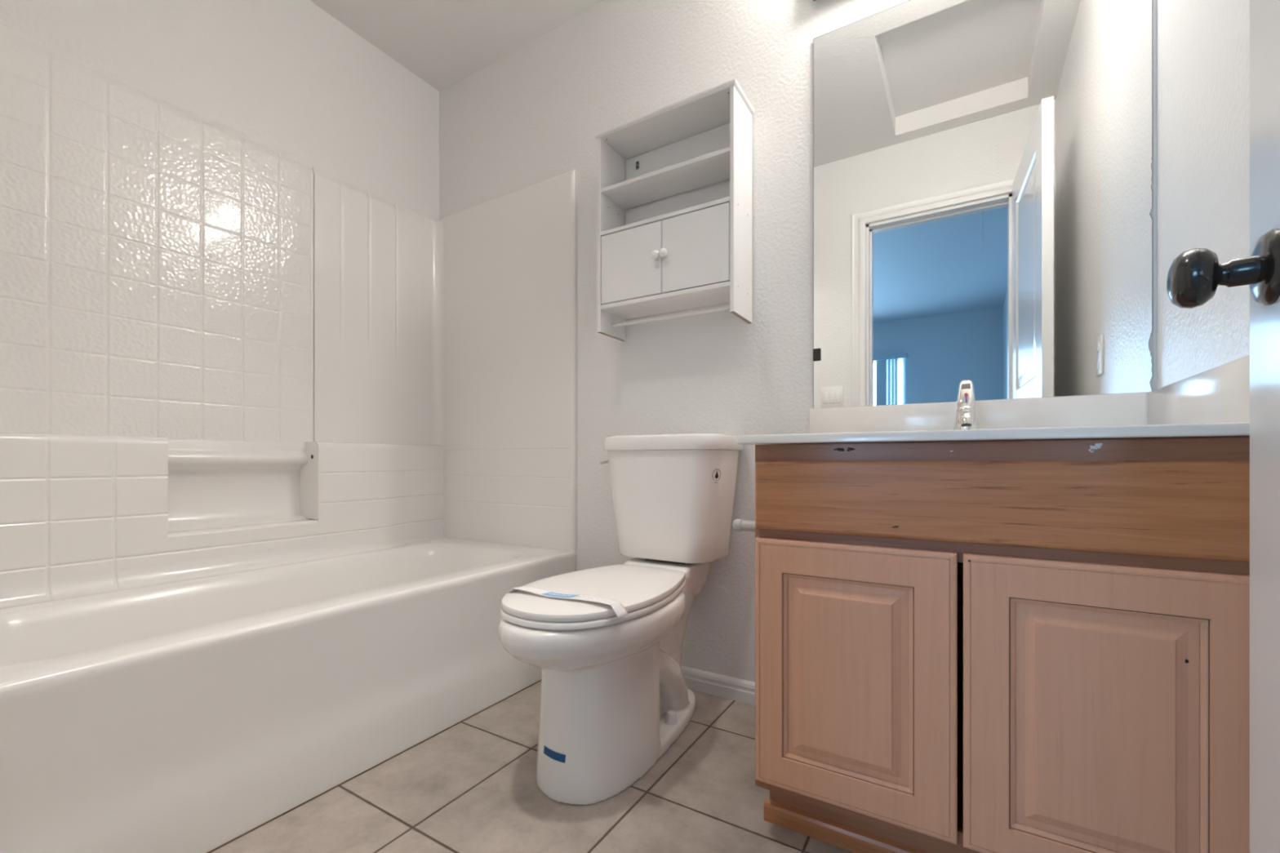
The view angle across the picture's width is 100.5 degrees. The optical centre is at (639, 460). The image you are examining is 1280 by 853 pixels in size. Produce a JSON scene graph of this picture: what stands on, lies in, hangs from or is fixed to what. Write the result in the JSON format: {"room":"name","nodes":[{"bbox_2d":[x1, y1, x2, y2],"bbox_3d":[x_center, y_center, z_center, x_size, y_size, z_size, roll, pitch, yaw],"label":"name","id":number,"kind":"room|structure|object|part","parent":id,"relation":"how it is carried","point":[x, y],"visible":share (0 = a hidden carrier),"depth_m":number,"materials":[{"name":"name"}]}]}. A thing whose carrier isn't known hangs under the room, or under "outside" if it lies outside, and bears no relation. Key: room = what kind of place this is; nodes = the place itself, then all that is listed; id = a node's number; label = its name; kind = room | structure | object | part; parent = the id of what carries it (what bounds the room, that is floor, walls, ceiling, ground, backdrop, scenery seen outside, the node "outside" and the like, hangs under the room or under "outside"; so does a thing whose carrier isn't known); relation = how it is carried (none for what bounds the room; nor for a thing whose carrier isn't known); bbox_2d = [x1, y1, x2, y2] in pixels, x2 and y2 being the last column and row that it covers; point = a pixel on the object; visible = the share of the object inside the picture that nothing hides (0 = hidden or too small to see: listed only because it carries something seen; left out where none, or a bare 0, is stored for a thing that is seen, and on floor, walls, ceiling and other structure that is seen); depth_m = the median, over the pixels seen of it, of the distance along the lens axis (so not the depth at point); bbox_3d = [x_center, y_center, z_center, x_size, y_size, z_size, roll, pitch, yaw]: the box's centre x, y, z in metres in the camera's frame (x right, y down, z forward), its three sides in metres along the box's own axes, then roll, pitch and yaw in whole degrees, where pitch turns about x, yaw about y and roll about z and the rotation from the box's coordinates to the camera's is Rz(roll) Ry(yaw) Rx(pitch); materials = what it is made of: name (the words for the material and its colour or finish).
{"room":"bathroom","nodes":[
{"label":"bathroom","id":0,"kind":"room"},
{"bbox_2d":[0,0,439,520],"bbox_3d":[-1.393,-0.540,1.746,0.100,2.590,1.663,0,0,31],"label":"wall","id":1,"kind":"structure","parent":0,"point":[287,76],"depth_m":1.86,"materials":[{"name":"white paint"}]},
{"bbox_2d":[309,0,604,91],"bbox_3d":[-0.292,-1.760,1.141,2.411,0.150,1.548,0,0,31],"label":"ceiling","id":2,"kind":"structure","parent":0,"point":[442,42],"depth_m":2.07,"materials":[{"name":"white paint"}]},
{"bbox_2d":[210,680,853,852],"bbox_3d":[-0.296,0.795,1.135,2.611,0.080,1.763,0,0,31],"label":"floor","id":3,"kind":"structure","parent":0,"point":[471,787],"depth_m":1.16,"materials":[{"name":"tile"}]},
{"bbox_2d":[0,537,576,852],"bbox_3d":[-0.974,0.550,1.558,0.809,0.410,1.544,0,0,31],"label":"bathtub","id":4,"kind":"object","parent":3,"relation":"on","point":[193,715],"visible":0.94,"depth_m":1.17,"materials":[{"name":"white"}]},
{"bbox_2d":[0,537,572,684],"bbox_3d":[-0.987,0.507,1.566,0.778,0.326,1.544,0,0,31],"label":"basin","id":5,"kind":"object","parent":4,"relation":"in","point":[421,611],"depth_m":1.38,"materials":[{"name":"white"}]},
{"bbox_2d":[0,23,577,608],"bbox_3d":[-0.995,-0.379,1.571,0.828,1.447,1.553,0,0,31],"label":"tub surround","id":6,"kind":"object","parent":4,"relation":"on","point":[157,253],"visible":1,"depth_m":1.75,"materials":[{"name":"white"}]},
{"bbox_3d":[-1.460,-0.567,1.530,0.011,1.040,0.992,0,0,31],"label":"tiled panel","id":7,"kind":"part","parent":6,"relation":"part of","materials":[{"name":"white"}]},
{"bbox_3d":[-1.044,-0.567,2.177,0.048,1.040,0.541,0,0,31],"label":"long panel","id":8,"kind":"part","parent":6,"relation":"part of","materials":[{"name":"white plastic"}]},
{"bbox_3d":[-0.579,-0.379,2.216,0.779,1.447,0.010,0,0,31],"label":"panel","id":9,"kind":"part","parent":6,"relation":"part of","materials":[{"name":"white plastic"}]},
{"bbox_2d":[497,433,742,804],"bbox_3d":[-0.056,0.339,1.440,0.420,0.833,0.781,0,0,31],"label":"toilet","id":10,"kind":"object","parent":3,"relation":"on","point":[615,697],"depth_m":1.29,"materials":[{"name":"white ceramic"}]},
{"bbox_3d":[-0.194,0.661,1.196,0.066,0.018,0.008,0,0,35],"label":"tape strip","id":11,"kind":"part","parent":10,"relation":"part of","materials":[{"name":"blue plastic"}]},
{"bbox_2d":[507,586,628,619],"bbox_3d":[-0.175,0.320,1.218,0.325,0.029,0.048,0,0,29],"label":"band","id":12,"kind":"object","parent":10,"relation":"on","point":[618,607],"visible":0.96,"depth_m":1.20,"materials":[{"name":"white paper"}]},
{"bbox_2d":[541,591,578,597],"bbox_3d":[-0.183,0.308,1.218,0.090,0.002,0.029,0,0,25],"label":"print","id":13,"kind":"object","parent":12,"relation":"on","point":[551,594],"depth_m":1.22,"materials":[{"name":"blue paper"}]},
{"bbox_3d":[-0.102,0.345,1.363,0.359,0.016,0.558,0,0,31],"label":"seat","id":14,"kind":"part","parent":10,"relation":"part of","materials":[{"name":"white plastic"}]},
{"bbox_3d":[-0.102,0.324,1.363,0.356,0.023,0.554,0,0,31],"label":"seat lid","id":15,"kind":"part","parent":10,"relation":"part of","materials":[{"name":"white plastic"}]},
{"bbox_3d":[-0.110,0.006,1.743,0.011,0.015,0.081,0,0,31],"label":"flush arm","id":16,"kind":"part","parent":10,"relation":"part of","materials":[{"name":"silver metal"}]},
{"bbox_3d":[0.090,0.137,1.677,0.397,0.334,0.211,0,0,31],"label":"tank","id":17,"kind":"part","parent":10,"relation":"part of","materials":[{"name":"white ceramic"}]},
{"bbox_3d":[0.089,-0.054,1.675,0.420,0.048,0.228,0,0,31],"label":"tank lid","id":18,"kind":"part","parent":10,"relation":"part of","materials":[{"name":"white ceramic"}]},
{"bbox_2d":[711,468,720,483],"bbox_3d":[0.221,0.045,1.537,0.014,0.041,0.034,0,0,31],"label":"print","id":19,"kind":"object","parent":10,"relation":"attached to","point":[716,473],"depth_m":1.53,"materials":[{"name":"grey paper"}]},
{"bbox_2d":[755,436,1249,852],"bbox_3d":[0.680,0.362,1.114,0.720,0.786,0.578,0,0,31],"label":"vanity cabinet","id":20,"kind":"object","parent":3,"relation":"on","point":[1106,582],"visible":1,"depth_m":0.84,"materials":[{"name":"brown wood"}]},
{"bbox_2d":[732,519,755,532],"bbox_3d":[0.261,0.151,1.218,0.102,0.048,0.048,0,0,31],"label":"toilet paper holder","id":21,"kind":"object","parent":20,"relation":"attached to","point":[738,525],"visible":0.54,"depth_m":1.22,"materials":[{"name":"white plastic"}]},
{"bbox_3d":[0.570,0.734,0.933,0.720,0.040,0.012,0,0,31],"label":"kick moulding","id":22,"kind":"part","parent":20,"relation":"part of","materials":[{"name":"brown wood"}]},
{"bbox_3d":[0.373,0.395,0.971,0.210,0.340,0.011,0,0,31],"label":"raised panel","id":23,"kind":"part","parent":20,"relation":"part of","materials":[{"name":"brown wood"}]},
{"bbox_3d":[0.379,0.394,0.972,0.344,0.480,0.019,0,0,31],"label":"door","id":24,"kind":"part","parent":20,"relation":"part of","materials":[{"name":"brown wood"}]},
{"bbox_2d":[737,355,1249,444],"bbox_3d":[0.664,-0.037,1.113,0.747,0.225,0.599,0,0,31],"label":"countertop","id":25,"kind":"structure","parent":20,"relation":"on","point":[1214,402],"depth_m":1.03,"materials":[{"name":"white stone"}]},
{"bbox_2d":[952,379,979,430],"bbox_3d":[0.754,-0.123,1.258,0.165,0.146,0.142,0,0,-28],"label":"faucet","id":26,"kind":"object","parent":25,"relation":"on","point":[966,418],"visible":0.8,"depth_m":1.26,"materials":[{"name":"silver metal"}]},
{"bbox_3d":[0.746,-0.094,1.216,0.034,0.042,0.127,0,0,31],"label":"spout","id":27,"kind":"part","parent":26,"relation":"part of","materials":[{"name":"silver metal"}]},
{"bbox_3d":[0.784,-0.158,1.280,0.038,0.076,0.052,0,0,31],"label":"lever","id":28,"kind":"part","parent":26,"relation":"part of","materials":[{"name":"silver metal"}]},
{"bbox_3d":[0.532,0.068,0.879,0.703,0.134,0.019,0,0,31],"label":"drawer","id":29,"kind":"part","parent":20,"relation":"part of","materials":[{"name":"brown wood"}]},
{"bbox_3d":[0.682,0.394,0.787,0.348,0.480,0.019,0,0,31],"label":"door","id":30,"kind":"part","parent":20,"relation":"part of","materials":[{"name":"brown wood"}]},
{"bbox_3d":[0.680,0.398,0.784,0.208,0.348,0.011,0,0,31],"label":"raised panel","id":31,"kind":"part","parent":20,"relation":"part of","materials":[{"name":"brown wood"}]},
{"bbox_2d":[439,0,1156,710],"bbox_3d":[0.138,-0.540,1.845,2.611,2.590,0.100,0,0,31],"label":"wall","id":32,"kind":"structure","parent":0,"point":[533,114],"depth_m":1.77,"materials":[{"name":"white paint"}]},
{"bbox_2d":[594,79,754,341],"bbox_3d":[0.097,-0.756,1.702,0.494,0.660,0.178,0,0,31],"label":"upper cabinet","id":33,"kind":"object","parent":32,"relation":"attached to","point":[693,250],"visible":1,"depth_m":1.68,"materials":[{"name":"white wood"}]},
{"bbox_3d":[-0.097,-0.749,1.834,0.012,0.645,0.154,0,0,31],"label":"panel","id":34,"kind":"part","parent":33,"relation":"part of","materials":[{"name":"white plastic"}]},
{"bbox_3d":[-0.029,-0.630,1.710,0.228,0.224,0.012,0,0,31],"label":"door","id":35,"kind":"part","parent":33,"relation":"part of","materials":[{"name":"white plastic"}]},
{"bbox_3d":[-0.009,-1.035,1.867,0.014,0.028,0.002,0,0,31],"label":"hanging plate","id":36,"kind":"part","parent":33,"relation":"part of","materials":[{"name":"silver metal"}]},
{"bbox_3d":[0.048,-0.633,1.643,0.028,0.028,0.026,0,0,31],"label":"knob","id":37,"kind":"part","parent":33,"relation":"part of","materials":[{"name":"white"}]},
{"bbox_3d":[0.072,-0.633,1.628,0.028,0.028,0.026,0,0,31],"label":"knob","id":38,"kind":"part","parent":33,"relation":"part of","materials":[{"name":"white"}]},
{"bbox_2d":[600,281,729,319],"bbox_3d":[0.103,-0.508,1.712,0.456,0.014,0.154,0,0,31],"label":"shelf","id":39,"kind":"object","parent":33,"relation":"attached to","point":[699,294],"depth_m":1.69,"materials":[{"name":"white wood"}]},
{"bbox_2d":[600,196,729,236],"bbox_3d":[0.103,-0.752,1.712,0.456,0.012,0.154,0,0,31],"label":"shelf","id":40,"kind":"object","parent":33,"relation":"attached to","point":[722,202],"depth_m":1.63,"materials":[{"name":"white wood"}]},
{"bbox_2d":[600,146,729,209],"bbox_3d":[0.103,-0.897,1.712,0.456,0.012,0.144,0,0,31],"label":"shelf","id":41,"kind":"object","parent":33,"relation":"attached to","point":[711,168],"depth_m":1.71,"materials":[{"name":"white wood"}]},
{"bbox_3d":[0.143,-0.701,1.777,0.451,0.369,0.002,0,0,31],"label":"panel","id":42,"kind":"part","parent":33,"relation":"part of","materials":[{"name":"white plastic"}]},
{"bbox_3d":[0.143,-0.984,1.777,0.451,0.163,0.002,0,0,31],"label":"panel","id":43,"kind":"part","parent":33,"relation":"part of","materials":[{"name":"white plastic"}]},
{"bbox_3d":[0.165,-0.630,1.592,0.221,0.224,0.012,0,0,31],"label":"door","id":44,"kind":"part","parent":33,"relation":"part of","materials":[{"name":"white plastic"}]},
{"bbox_3d":[0.303,-0.749,1.590,0.012,0.645,0.154,0,0,31],"label":"panel","id":45,"kind":"part","parent":33,"relation":"part of","materials":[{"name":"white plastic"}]},
{"bbox_2d":[680,666,755,705],"bbox_3d":[0.145,0.722,1.774,0.878,0.066,0.012,0,0,31],"label":"baseboard","id":46,"kind":"structure","parent":32,"relation":"attached to","point":[715,684],"depth_m":1.70,"materials":[{"name":"white paint"}]},
{"bbox_2d":[808,391,1148,433],"bbox_3d":[0.815,-0.099,1.360,0.747,0.101,0.020,0,0,31],"label":"backsplash","id":47,"kind":"structure","parent":32,"relation":"attached to","point":[1116,409],"depth_m":1.31,"materials":[{"name":"white stone"}]},
{"bbox_2d":[813,0,1153,408],"bbox_3d":[0.819,-0.691,1.363,0.733,1.080,0.010,0,0,31],"label":"wall mirror","id":48,"kind":"object","parent":32,"relation":"attached to","point":[983,170],"visible":0.99,"depth_m":1.34,"materials":[{"name":"silver mirror"}]},
{"bbox_2d":[1088,443,1102,453],"bbox_3d":[0.683,-0.019,0.797,0.017,0.015,0.002,0,0,31],"label":"chip","id":49,"kind":"object","parent":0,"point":[1092,447],"depth_m":0.80,"materials":[{"name":"white"}]},
{"bbox_2d":[1156,0,1249,389],"bbox_3d":[0.780,-0.540,0.487,0.100,2.590,1.548,0,0,31],"label":"wall","id":50,"kind":"structure","parent":0,"point":[1203,46],"depth_m":0.95,"materials":[{"name":"white paint"}]},
{"bbox_3d":[-1.323,-0.540,0.796,4.011,2.590,0.115,0,0,31],"label":"wall","id":51,"kind":"structure","parent":0,"visible":0},
{"bbox_2d":[1166,0,1279,852],"bbox_3d":[0.409,-0.287,0.230,0.159,2.060,0.706,0,0,35],"label":"door","id":52,"kind":"structure","parent":51,"relation":"in","point":[1194,276],"depth_m":0.49,"materials":[{"name":"white paint"}]},
{"bbox_3d":[0.538,-0.173,0.498,0.061,0.056,0.056,0,0,35],"label":"knob","id":53,"kind":"part","parent":52,"relation":"part of","materials":[{"name":"black metal"}]}
]}

